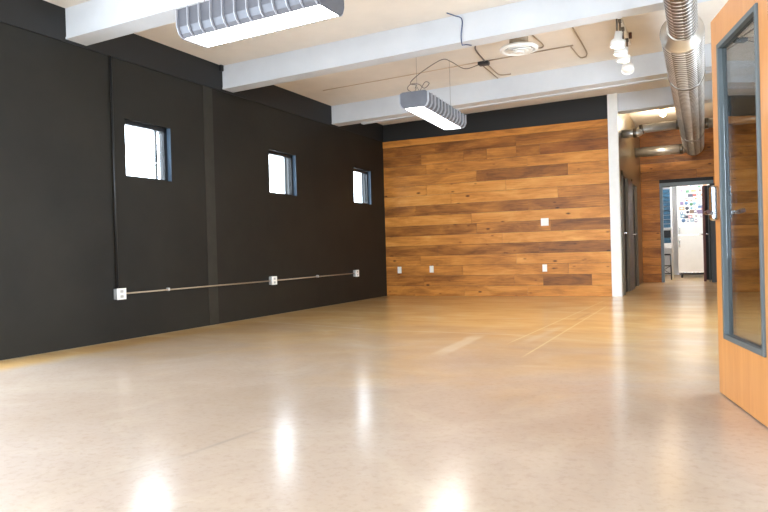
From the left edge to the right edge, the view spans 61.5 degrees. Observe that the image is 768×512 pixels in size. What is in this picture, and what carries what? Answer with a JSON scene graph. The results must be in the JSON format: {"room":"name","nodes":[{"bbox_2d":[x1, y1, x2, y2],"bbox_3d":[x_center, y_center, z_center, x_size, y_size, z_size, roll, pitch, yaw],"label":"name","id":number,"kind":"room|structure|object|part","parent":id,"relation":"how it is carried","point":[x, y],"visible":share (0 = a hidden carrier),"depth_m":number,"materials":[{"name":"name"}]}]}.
{"room":"empty office space","nodes":[
{"label":"empty office space","id":0,"kind":"room"},
{"bbox_2d":[0,0,386,359],"bbox_3d":[-3.258,-0.852,6.810,0.213,3.600,14.850,-1,0,26],"label":"wall","id":1,"kind":"structure","parent":0,"point":[218,220],"depth_m":7.68,"materials":[{"name":"black paint"}]},
{"bbox_2d":[109,56,118,288],"bbox_3d":[-2.976,-0.921,7.123,0.022,2.562,0.027,-1,0,26],"label":"conduit","id":2,"kind":"object","parent":1,"relation":"attached to","point":[110,57],"visible":1,"depth_m":7.12,"materials":[{"name":"black metal"}]},
{"bbox_2d":[114,288,125,299],"bbox_3d":[-2.920,0.419,7.143,0.065,0.124,0.124,-1,0,26],"label":"outlet box","id":3,"kind":"object","parent":1,"relation":"attached to","point":[119,294],"visible":1,"depth_m":7.11,"materials":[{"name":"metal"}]},
{"bbox_2d":[125,120,171,181],"bbox_3d":[-2.833,-1.232,7.647,0.149,0.655,0.700,-1,0,26],"label":"window","id":4,"kind":"structure","parent":1,"relation":"in","point":[148,147],"depth_m":7.73,"materials":[{"name":"clear glass"}]},
{"bbox_3d":[-2.877,-1.217,7.651,0.006,0.583,0.632,-1,0,26],"label":"pane","id":5,"kind":"part","parent":4,"relation":"part of","materials":[{"name":"clear glass"}]},
{"bbox_2d":[126,280,270,293],"bbox_3d":[-2.295,0.395,8.415,0.019,0.021,2.713,-1,0,26],"label":"conduit","id":6,"kind":"object","parent":1,"relation":"attached to","point":[267,280],"visible":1,"depth_m":8.17,"materials":[{"name":"silver metal"}]},
{"bbox_2d":[269,276,276,284],"bbox_3d":[-1.664,0.368,9.684,0.065,0.124,0.124,-1,0,26],"label":"outlet box","id":7,"kind":"object","parent":1,"relation":"attached to","point":[273,279],"visible":1,"depth_m":9.64,"materials":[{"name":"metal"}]},
{"bbox_2d":[269,151,296,195],"bbox_3d":[-1.633,-1.282,10.075,0.149,0.655,0.720,-1,0,26],"label":"window","id":8,"kind":"structure","parent":1,"relation":"in","point":[282,167],"depth_m":10.21,"materials":[{"name":"clear glass"}]},
{"bbox_3d":[-1.676,-1.266,10.080,0.006,0.583,0.652,-1,0,26],"label":"pane","id":9,"kind":"part","parent":8,"relation":"part of","materials":[{"name":"clear glass"}]},
{"bbox_2d":[277,273,354,280],"bbox_3d":[-1.094,0.344,10.844,0.019,0.023,2.463,-1,0,26],"label":"conduit","id":10,"kind":"object","parent":1,"relation":"attached to","point":[346,273],"visible":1,"depth_m":10.69,"materials":[{"name":"grey metal"}]},
{"bbox_2d":[353,270,358,276],"bbox_3d":[-0.518,0.321,12.000,0.065,0.124,0.124,-1,0,26],"label":"outlet box","id":11,"kind":"object","parent":1,"relation":"attached to","point":[356,272],"visible":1,"depth_m":11.95,"materials":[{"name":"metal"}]},
{"bbox_2d":[353,168,371,204],"bbox_3d":[-0.476,-1.329,12.415,0.149,0.655,0.700,-1,0,26],"label":"window","id":12,"kind":"structure","parent":1,"relation":"in","point":[362,179],"depth_m":12.60,"materials":[{"name":"clear glass"}]},
{"bbox_3d":[-0.520,-1.314,12.419,0.006,0.583,0.632,-1,0,26],"label":"pane","id":13,"kind":"part","parent":12,"relation":"part of","materials":[{"name":"clear glass"}]},
{"bbox_2d":[0,275,767,511],"bbox_3d":[2.258,0.855,8.915,8.300,0.150,23.450,-1,0,26],"label":"floor","id":14,"kind":"structure","parent":0,"point":[385,403],"depth_m":3.62,"materials":[{"name":"concrete"}]},
{"bbox_2d":[664,254,671,279],"bbox_3d":[7.076,0.272,16.311,0.350,0.650,0.306,-1,0,26],"label":"wire stand","id":15,"kind":"object","parent":14,"relation":"on","point":[670,265],"visible":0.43,"depth_m":16.14,"materials":[{"name":"metal"}]},
{"bbox_2d":[664,187,673,278],"bbox_3d":[7.372,-0.641,16.955,0.368,2.450,0.379,-1,0,26],"label":"storage rack","id":16,"kind":"object","parent":14,"relation":"on","point":[666,245],"visible":0.37,"depth_m":16.72,"materials":[{"name":"white metal"}]},
{"bbox_2d":[664,238,670,242],"bbox_3d":[7.365,-0.406,16.930,0.280,0.139,0.250,-1,0,26],"label":"tray","id":17,"kind":"object","parent":16,"relation":"on","point":[666,240],"visible":0.49,"depth_m":16.79,"materials":[{"name":"blue plastic"}]},
{"bbox_2d":[664,230,670,237],"bbox_3d":[7.361,-0.571,16.929,0.280,0.189,0.250,-1,0,26],"label":"storage box","id":18,"kind":"object","parent":17,"relation":"on","point":[667,233],"visible":0.56,"depth_m":16.79,"materials":[{"name":"black plastic"}]},
{"bbox_3d":[7.381,-0.276,16.956,0.360,0.120,0.375,-1,0,26],"label":"drawer","id":19,"kind":"part","parent":16,"relation":"part of","materials":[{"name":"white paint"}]},
{"bbox_3d":[7.366,-0.785,16.950,0.300,0.096,0.320,-1,0,26],"label":"tray","id":20,"kind":"object","parent":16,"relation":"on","visible":0},
{"bbox_3d":[7.362,-0.898,16.949,0.300,0.096,0.320,-1,0,26],"label":"tray","id":21,"kind":"object","parent":20,"relation":"on","visible":0},
{"bbox_2d":[663,215,670,219],"bbox_3d":[7.359,-1.011,16.948,0.300,0.096,0.320,-1,0,26],"label":"tray","id":22,"kind":"object","parent":21,"relation":"on","point":[665,216],"visible":0.58,"depth_m":16.79,"materials":[{"name":"blue plastic"}]},
{"bbox_2d":[663,211,670,214],"bbox_3d":[7.356,-1.124,16.948,0.300,0.096,0.320,-1,0,26],"label":"tray","id":23,"kind":"object","parent":22,"relation":"on","point":[664,212],"visible":0.57,"depth_m":16.79,"materials":[{"name":"blue plastic"}]},
{"bbox_3d":[7.353,-1.237,16.947,0.300,0.096,0.320,-1,0,26],"label":"tray","id":24,"kind":"object","parent":23,"relation":"on","visible":0},
{"bbox_2d":[663,202,669,206],"bbox_3d":[7.350,-1.349,16.946,0.300,0.096,0.320,-1,0,26],"label":"tray","id":25,"kind":"object","parent":24,"relation":"on","point":[665,204],"visible":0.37,"depth_m":16.79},
{"bbox_3d":[7.347,-1.462,16.946,0.300,0.096,0.320,-1,0,26],"label":"tray","id":26,"kind":"object","parent":25,"relation":"on","visible":0},
{"bbox_2d":[663,193,669,197],"bbox_3d":[7.343,-1.575,16.945,0.300,0.096,0.320,-1,0,26],"label":"tray","id":27,"kind":"object","parent":26,"relation":"on","point":[667,195],"visible":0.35,"depth_m":16.79,"materials":[{"name":"blue plastic"}]},
{"bbox_2d":[663,189,669,193],"bbox_3d":[7.340,-1.688,16.944,0.300,0.096,0.320,-1,0,26],"label":"tray","id":28,"kind":"object","parent":27,"relation":"on","point":[665,191],"visible":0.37,"depth_m":16.78,"materials":[{"name":"blue plastic"}]},
{"bbox_2d":[676,184,708,277],"bbox_3d":[8.153,-0.648,16.989,0.770,2.420,0.798,-1,0,26],"label":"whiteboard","id":29,"kind":"object","parent":14,"relation":"on","point":[689,198],"visible":0.75,"depth_m":16.71,"materials":[{"name":"silver metal"}]},
{"bbox_3d":[8.020,-0.065,16.691,0.760,0.965,0.030,-1,0,26],"label":"door","id":30,"kind":"part","parent":29,"relation":"part of","materials":[{"name":"white metal"}]},
{"bbox_3d":[7.988,-1.197,16.684,0.760,1.270,0.030,-1,0,26],"label":"door","id":31,"kind":"part","parent":29,"relation":"part of","materials":[{"name":"white metal"}]},
{"bbox_2d":[44,0,727,127],"bbox_3d":[1.249,-2.837,7.063,8.300,0.341,19.370,-1,0,26],"label":"ceiling","id":32,"kind":"structure","parent":0,"point":[359,17],"depth_m":8.53,"materials":[{"name":"beige paint"}]},
{"bbox_2d":[65,0,208,45],"bbox_3d":[0.234,-2.537,5.027,7.727,0.449,0.250,-1,0,26],"label":"beam","id":33,"kind":"structure","parent":32,"relation":"attached to","point":[93,21],"depth_m":6.37,"materials":[{"name":"white paint"}]},
{"bbox_2d":[175,0,343,47],"bbox_3d":[-1.034,-2.250,5.241,1.414,0.799,0.434,-1,0,29],"label":"hanging lamp","id":34,"kind":"object","parent":32,"relation":"hanging from","point":[210,23],"visible":1,"depth_m":5.16,"materials":[{"name":"white metal"}]},
{"bbox_2d":[323,62,476,90],"bbox_3d":[0.178,-2.681,9.694,2.560,0.056,0.023,-1,0,27],"label":"conduit","id":35,"kind":"object","parent":32,"relation":"attached to","point":[475,62],"visible":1,"depth_m":9.66,"materials":[{"name":"beige metal"}]},
{"bbox_2d":[399,64,466,129],"bbox_3d":[0.654,-2.239,8.356,0.379,0.942,1.584,-1,0,24],"label":"lamp","id":36,"kind":"object","parent":32,"relation":"hanging from","point":[423,104],"visible":1,"depth_m":7.94,"materials":[{"name":"white"}]},
{"bbox_2d":[406,107,459,129],"bbox_3d":[0.667,-1.776,8.359,0.237,0.008,1.536,-1,0,24],"label":"diffuser","id":37,"kind":"object","parent":36,"relation":"attached to","point":[430,114],"depth_m":8.26,"materials":[{"name":"white plastic"}]},
{"bbox_2d":[222,0,710,92],"bbox_3d":[1.295,-2.580,7.173,7.727,0.449,0.220,-1,0,26],"label":"beam","id":38,"kind":"structure","parent":32,"relation":"attached to","point":[527,17],"depth_m":7.45,"materials":[{"name":"white paint"}]},
{"bbox_2d":[447,13,471,45],"bbox_3d":[0.849,-2.535,7.249,0.318,0.358,0.063,-2,0,-20],"label":"cable","id":39,"kind":"object","parent":38,"relation":"hanging from","point":[447,13],"visible":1,"depth_m":7.24,"materials":[{"name":"grey plastic"}]},
{"bbox_2d":[478,60,489,66],"bbox_3d":[1.407,-2.716,9.113,0.150,0.050,0.100,-1,0,26],"label":"junction box","id":40,"kind":"object","parent":32,"relation":"attached to","point":[480,63],"visible":1,"depth_m":9.08,"materials":[{"name":"metal"}]},
{"bbox_2d":[410,59,477,88],"bbox_3d":[0.802,-2.375,8.550,0.213,0.641,1.628,-1,0,39],"label":"cable","id":41,"kind":"object","parent":40,"relation":"hanging from","point":[441,59],"visible":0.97,"depth_m":8.28,"materials":[{"name":"grey metal"}]},
{"bbox_2d":[488,65,510,75],"bbox_3d":[1.629,-2.742,9.512,0.160,0.021,0.785,-1,0,37],"label":"conduit","id":42,"kind":"object","parent":32,"relation":"attached to","point":[488,65],"visible":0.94,"depth_m":9.74,"materials":[{"name":"beige metal"}]},
{"bbox_2d":[500,36,537,55],"bbox_3d":[1.647,-2.617,7.902,0.464,0.270,0.464,-1,0,26],"label":"ceiling vent","id":43,"kind":"object","parent":32,"relation":"in","point":[519,46],"visible":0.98,"depth_m":7.83,"materials":[{"name":"white metal"}]},
{"bbox_2d":[331,43,711,125],"bbox_3d":[2.598,-2.632,9.808,7.727,0.453,0.340,-1,0,26],"label":"beam","id":44,"kind":"structure","parent":32,"relation":"attached to","point":[651,67],"depth_m":9.87,"materials":[{"name":"white paint"}]},
{"bbox_2d":[532,35,543,48],"bbox_3d":[1.748,-2.748,7.917,0.145,0.020,1.500,-1,0,26],"label":"conduit","id":45,"kind":"object","parent":32,"relation":"attached to","point":[532,35],"visible":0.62,"depth_m":8.33,"materials":[{"name":"beige metal"}]},
{"bbox_2d":[488,27,587,60],"bbox_3d":[1.818,-2.750,8.312,1.289,0.039,2.272,-1,0,26],"label":"conduit","id":46,"kind":"object","parent":32,"relation":"attached to","point":[570,46],"visible":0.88,"depth_m":8.69,"materials":[{"name":"beige metal"}]},
{"bbox_2d":[610,18,633,74],"bbox_3d":[2.840,-2.565,7.721,0.163,0.478,1.850,-1,0,26],"label":"track light","id":47,"kind":"object","parent":32,"relation":"attached to","point":[618,43],"visible":1,"depth_m":7.65,"materials":[{"name":"white paint"}]},
{"bbox_3d":[2.628,-2.436,7.287,0.162,0.191,0.160,-1,0,26],"label":"lamp shade","id":48,"kind":"part","parent":47,"relation":"part of","materials":[{"name":"white paint"}]},
{"bbox_3d":[2.771,-2.660,7.580,0.036,0.224,0.060,-1,0,26],"label":"stem","id":49,"kind":"part","parent":47,"relation":"part of","materials":[{"name":"metal"}]},
{"bbox_3d":[2.775,-2.442,7.583,0.162,0.191,0.160,-1,0,26],"label":"lamp shade","id":50,"kind":"part","parent":47,"relation":"part of","materials":[{"name":"white paint"}]},
{"bbox_3d":[2.908,-2.665,7.858,0.036,0.224,0.060,-1,0,26],"label":"stem","id":51,"kind":"part","parent":47,"relation":"part of","materials":[{"name":"metal"}]},
{"bbox_3d":[2.912,-2.448,7.861,0.162,0.191,0.160,-1,0,26],"label":"lamp shade","id":52,"kind":"part","parent":47,"relation":"part of","materials":[{"name":"white paint"}]},
{"bbox_3d":[2.836,-2.789,7.718,0.040,0.029,1.850,-1,0,26],"label":"rail","id":53,"kind":"part","parent":47,"relation":"part of","materials":[{"name":"black metal"}]},
{"bbox_3d":[3.131,-2.443,8.299,0.160,0.211,0.189,-1,0,26],"label":"lamp shade","id":54,"kind":"part","parent":47,"relation":"part of","materials":[{"name":"white paint"}]},
{"bbox_2d":[660,109,665,116],"bbox_3d":[5.535,-2.843,12.826,0.124,0.147,0.124,-1,0,26],"label":"bulb","id":55,"kind":"object","parent":32,"relation":"attached to","point":[662,113],"visible":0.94,"depth_m":12.79,"materials":[{"name":"white glass"}]},
{"bbox_2d":[617,80,712,113],"bbox_3d":[5.604,-2.765,10.785,3.200,0.368,0.280,-1,0,26],"label":"beam","id":56,"kind":"structure","parent":32,"relation":"attached to","point":[657,98],"depth_m":11.16,"materials":[{"name":"white paint"}]},
{"bbox_2d":[622,0,712,156],"bbox_3d":[3.283,-2.433,6.120,3.246,0.769,17.579,-1,0,26],"label":"spiral duct","id":57,"kind":"object","parent":32,"relation":"hanging from","point":[682,34],"visible":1,"depth_m":7.74,"materials":[{"name":"metal"}]},
{"bbox_2d":[383,95,611,295],"bbox_3d":[2.035,-1.047,12.387,4.367,3.620,0.190,-1,0,24],"label":"wall","id":58,"kind":"structure","parent":0,"point":[469,203],"depth_m":12.21,"materials":[{"name":"brown wood"}]},
{"bbox_2d":[542,264,546,271],"bbox_3d":[2.959,0.222,11.891,0.084,0.132,0.009,-1,0,24],"label":"wall plate","id":59,"kind":"object","parent":58,"relation":"attached to","point":[544,266],"visible":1,"depth_m":11.89,"materials":[{"name":"white plastic"}]},
{"bbox_2d":[541,218,548,225],"bbox_3d":[2.954,-0.626,11.874,0.140,0.140,0.014,-1,0,24],"label":"wall plate","id":60,"kind":"object","parent":58,"relation":"attached to","point":[544,221],"visible":1,"depth_m":11.87,"materials":[{"name":"white plastic"}]},
{"bbox_2d":[607,93,622,296],"bbox_3d":[4.080,-1.071,11.411,0.163,3.565,0.130,-1,0,26],"label":"post","id":61,"kind":"object","parent":58,"relation":"attached to","point":[612,105],"visible":1,"depth_m":11.36,"materials":[{"name":"white paint"}]},
{"bbox_2d":[618,113,642,295],"bbox_3d":[5.069,-1.109,13.409,0.160,3.560,4.330,-1,0,26],"label":"wall","id":62,"kind":"structure","parent":0,"point":[628,163],"depth_m":13.28,"materials":[{"name":"brown paint"}]},
{"bbox_2d":[621,170,630,294],"bbox_3d":[4.489,-0.429,12.120,0.192,2.250,0.980,-1,0,26],"label":"door","id":63,"kind":"structure","parent":62,"relation":"in","point":[624,177],"depth_m":12.40,"materials":[{"name":"grey metal"}]},
{"bbox_3d":[4.482,-0.392,12.124,0.045,2.164,0.820,-1,0,26],"label":"panel","id":64,"kind":"part","parent":63,"relation":"part of","materials":[{"name":"black wood"}]},
{"bbox_2d":[628,179,634,290],"bbox_3d":[4.939,-0.422,12.913,0.015,2.200,0.800,-1,0,26],"label":"panel","id":65,"kind":"object","parent":62,"relation":"attached to","point":[629,180],"visible":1,"depth_m":12.90,"materials":[{"name":"black wood"}]},
{"bbox_2d":[631,179,638,285],"bbox_3d":[5.300,-0.462,13.761,0.192,2.250,1.000,-1,0,26],"label":"door","id":66,"kind":"structure","parent":62,"relation":"in","point":[634,184],"depth_m":14.11,"materials":[{"name":"grey metal"}]},
{"bbox_3d":[5.293,-0.425,13.765,0.045,2.164,0.840,-1,0,26],"label":"panel","id":67,"kind":"part","parent":66,"relation":"part of","materials":[{"name":"black wood"}]},
{"bbox_2d":[663,186,678,274],"bbox_3d":[8.216,-1.038,16.652,4.800,3.200,4.230,-1,0,26],"label":"wall","id":68,"kind":"structure","parent":0,"point":[674,194],"depth_m":18.70,"materials":[{"name":"white paint"}]},
{"bbox_2d":[639,128,714,281],"bbox_3d":[7.633,-1.219,14.647,3.660,3.620,0.175,-1,0,26],"label":"wall","id":69,"kind":"structure","parent":0,"point":[654,170],"depth_m":15.15,"materials":[{"name":"brown wood"}]},
{"bbox_2d":[659,180,716,281],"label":"door frame","id":70,"kind":"structure","parent":69,"relation":"in","point":[709,226],"depth_m":14.91,"materials":[{"name":"metal"}]},
{"bbox_3d":[2.481,-0.984,2.513,1.540,3.596,0.140,-1,0,26],"label":"wall partition","id":71,"kind":"structure","parent":0,"visible":0},
{"bbox_2d":[704,0,767,426],"bbox_3d":[1.857,-0.281,3.393,0.148,2.211,0.956,-2,0,13],"label":"door","id":72,"kind":"structure","parent":71,"relation":"in","point":[738,198],"depth_m":3.39,"materials":[{"name":"brown wood"}]},
{"bbox_3d":[1.895,-0.365,3.391,0.070,1.690,0.660,-2,0,13],"label":"glazing frame","id":73,"kind":"part","parent":72,"relation":"part of","materials":[{"name":"grey metal"}]},
{"bbox_3d":[1.895,-0.365,3.391,0.022,1.630,0.600,-2,0,13],"label":"pane","id":74,"kind":"part","parent":72,"relation":"part of","materials":[{"name":"clear glass"}]}
]}

